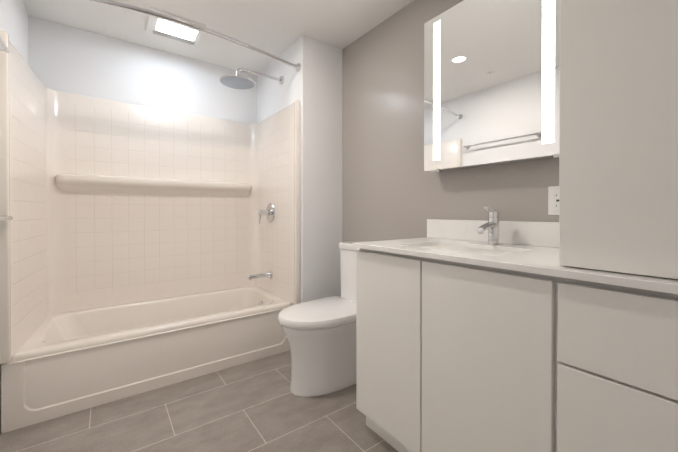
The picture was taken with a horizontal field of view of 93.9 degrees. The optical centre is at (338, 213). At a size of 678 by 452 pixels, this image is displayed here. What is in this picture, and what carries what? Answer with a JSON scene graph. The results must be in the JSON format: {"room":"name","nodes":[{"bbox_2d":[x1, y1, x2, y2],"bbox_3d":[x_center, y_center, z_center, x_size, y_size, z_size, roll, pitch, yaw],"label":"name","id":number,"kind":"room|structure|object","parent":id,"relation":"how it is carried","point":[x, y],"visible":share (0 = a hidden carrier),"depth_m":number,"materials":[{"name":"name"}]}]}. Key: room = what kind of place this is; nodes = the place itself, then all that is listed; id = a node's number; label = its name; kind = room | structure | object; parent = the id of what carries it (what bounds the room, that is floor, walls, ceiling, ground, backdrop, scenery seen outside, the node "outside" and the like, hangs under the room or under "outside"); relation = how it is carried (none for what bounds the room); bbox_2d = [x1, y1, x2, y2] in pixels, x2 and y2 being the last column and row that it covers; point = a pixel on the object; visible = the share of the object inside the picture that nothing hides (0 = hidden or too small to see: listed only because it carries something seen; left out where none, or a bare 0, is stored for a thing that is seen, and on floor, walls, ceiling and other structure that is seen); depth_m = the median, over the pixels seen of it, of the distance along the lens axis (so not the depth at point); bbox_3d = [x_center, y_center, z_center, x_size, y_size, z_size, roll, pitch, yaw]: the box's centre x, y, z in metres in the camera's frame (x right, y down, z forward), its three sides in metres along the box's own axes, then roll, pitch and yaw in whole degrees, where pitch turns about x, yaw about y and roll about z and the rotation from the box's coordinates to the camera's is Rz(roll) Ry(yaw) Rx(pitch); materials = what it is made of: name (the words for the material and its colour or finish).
{"room":"bathroom","nodes":[
{"label":"bathroom","id":0,"kind":"room"},
{"bbox_2d":[0,0,27,431],"bbox_3d":[-0.457,-0.119,-0.158,0.100,2.340,5.700,0,0,-36],"label":"wall","id":1,"kind":"structure","parent":0,"point":[13,19],"depth_m":1.79,"materials":[{"name":"white paint"}]},
{"bbox_2d":[0,36,12,220],"bbox_3d":[-1.277,-0.348,1.100,0.067,0.788,0.808,0,0,-36],"label":"towel rail","id":2,"kind":"object","parent":1,"relation":"attached to","point":[3,47],"visible":1,"depth_m":1.36,"materials":[{"name":"silver metal"}]},
{"bbox_2d":[28,15,256,123],"bbox_3d":[-1.481,-0.137,2.564,1.670,2.340,0.100,0,0,-36],"label":"wall","id":3,"kind":"structure","parent":0,"point":[67,59],"depth_m":2.42,"materials":[{"name":"white paint"}]},
{"bbox_2d":[0,350,397,451],"bbox_3d":[0.361,1.077,0.451,2.230,0.060,5.800,0,0,-36],"label":"floor","id":4,"kind":"structure","parent":0,"point":[255,406],"depth_m":1.57,"materials":[{"name":"tile"}]},
{"bbox_2d":[0,30,299,432],"bbox_3d":[-1.162,0.100,2.215,1.569,1.870,0.833,0,0,-36],"label":"bathtub","id":5,"kind":"object","parent":4,"relation":"on","point":[139,244],"visible":1,"depth_m":2.26,"materials":[{"name":"white plastic"}]},
{"bbox_2d":[248,271,272,304],"bbox_3d":[-0.663,0.646,2.649,0.199,0.315,0.072,0,0,-36],"label":"tub spout","id":6,"kind":"object","parent":5,"relation":"attached to","point":[269,274],"visible":0.9,"depth_m":2.64,"materials":[{"name":"silver metal"}]},
{"bbox_2d":[258,203,274,223],"bbox_3d":[-0.627,-0.001,2.671,0.109,0.177,0.164,0,0,-36],"label":"shower valve","id":7,"kind":"object","parent":5,"relation":"attached to","point":[269,212],"visible":0.98,"depth_m":2.66,"materials":[{"name":"silver metal"}]},
{"bbox_2d":[278,241,366,396],"bbox_3d":[-0.040,0.617,2.002,0.722,0.840,0.406,0,0,-36],"label":"toilet","id":8,"kind":"object","parent":4,"relation":"on","point":[320,334],"visible":0.48,"depth_m":1.83,"materials":[{"name":"white ceramic"}]},
{"bbox_2d":[355,247,677,451],"bbox_3d":[0.757,0.603,1.066,0.550,0.879,1.529,0,0,-36],"label":"bathroom vanity","id":9,"kind":"object","parent":4,"relation":"on","point":[519,338],"depth_m":0.94,"materials":[{"name":"white wood"}]},
{"bbox_2d":[353,235,677,294],"bbox_3d":[0.747,0.152,1.058,0.572,0.020,1.532,0,0,-36],"label":"countertop","id":10,"kind":"structure","parent":9,"relation":"on","point":[532,260],"depth_m":0.99,"materials":[{"name":"white stone"}]},
{"bbox_2d":[409,243,520,254],"bbox_3d":[0.512,0.224,1.338,0.340,0.152,0.490,0,0,-36],"label":"sink","id":11,"kind":"object","parent":10,"relation":"in","point":[448,246],"depth_m":1.44,"materials":[{"name":"white ceramic"}]},
{"bbox_2d":[477,207,499,244],"bbox_3d":[0.661,0.054,1.403,0.144,0.170,0.052,0,0,-36],"label":"faucet","id":12,"kind":"object","parent":10,"relation":"on","point":[491,225],"visible":1,"depth_m":1.41,"materials":[{"name":"silver metal"}]},
{"bbox_2d":[559,0,677,278],"bbox_3d":[1.014,-0.556,0.730,0.525,1.398,0.695,0,0,-36],"label":"cabinet","id":13,"kind":"object","parent":10,"relation":"on","point":[618,173],"visible":1,"depth_m":0.76,"materials":[{"name":"white laminate"}]},
{"bbox_2d":[22,0,413,75],"bbox_3d":[0.361,-1.323,0.435,2.230,0.060,5.800,0,0,-36],"label":"ceiling","id":14,"kind":"structure","parent":0,"point":[277,28],"depth_m":2.15,"materials":[{"name":"white paint"}]},
{"bbox_2d":[145,7,205,45],"bbox_3d":[-1.147,-1.294,2.219,0.340,0.020,0.310,0,0,-36],"label":"recessed light","id":15,"kind":"object","parent":14,"relation":"in","point":[172,30],"visible":0.67,"depth_m":2.21,"materials":[{"name":"white plastic"}]},
{"bbox_2d":[257,35,341,304],"bbox_3d":[-0.365,-0.139,2.844,0.460,2.340,0.970,0,0,-36],"label":"wall","id":16,"kind":"structure","parent":0,"point":[313,85],"depth_m":2.42,"materials":[{"name":"white paint"}]},
{"bbox_2d":[90,0,300,71],"bbox_3d":[-0.903,-1.082,1.855,1.569,0.060,0.148,0,0,-36],"label":"curtain rod","id":17,"kind":"object","parent":16,"relation":"attached to","point":[297,66],"visible":1,"depth_m":1.82,"materials":[{"name":"silver metal"}]},
{"bbox_2d":[219,68,283,88],"bbox_3d":[-0.663,-1.048,2.439,0.492,0.144,0.254,0,0,-36],"label":"shower head","id":18,"kind":"object","parent":16,"relation":"attached to","point":[236,81],"visible":1,"depth_m":2.38},
{"bbox_2d":[342,0,558,241],"bbox_3d":[1.466,-0.125,0.653,0.100,2.340,4.730,0,0,-36],"label":"wall","id":19,"kind":"structure","parent":0,"point":[392,189],"depth_m":2.02,"materials":[{"name":"grey paint"}]},
{"bbox_2d":[424,0,559,171],"bbox_3d":[0.720,-0.630,1.488,0.112,0.820,0.705,0,0,-36],"label":"mirror cabinet","id":20,"kind":"object","parent":19,"relation":"attached to","point":[491,82],"visible":0.92,"depth_m":1.44,"materials":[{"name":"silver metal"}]},
{"bbox_2d":[427,219,558,246],"bbox_3d":[0.763,0.087,1.502,0.020,0.104,0.835,0,0,-36],"label":"backsplash","id":21,"kind":"structure","parent":19,"relation":"attached to","point":[539,234],"depth_m":1.47,"materials":[{"name":"white stone"}]},
{"bbox_2d":[548,186,558,214],"bbox_3d":[0.912,-0.054,1.316,0.009,0.120,0.075,0,0,-36],"label":"electrical outlet","id":22,"kind":"object","parent":19,"relation":"attached to","point":[553,200],"visible":0.52,"depth_m":1.33,"materials":[{"name":"white plastic"}]}
]}

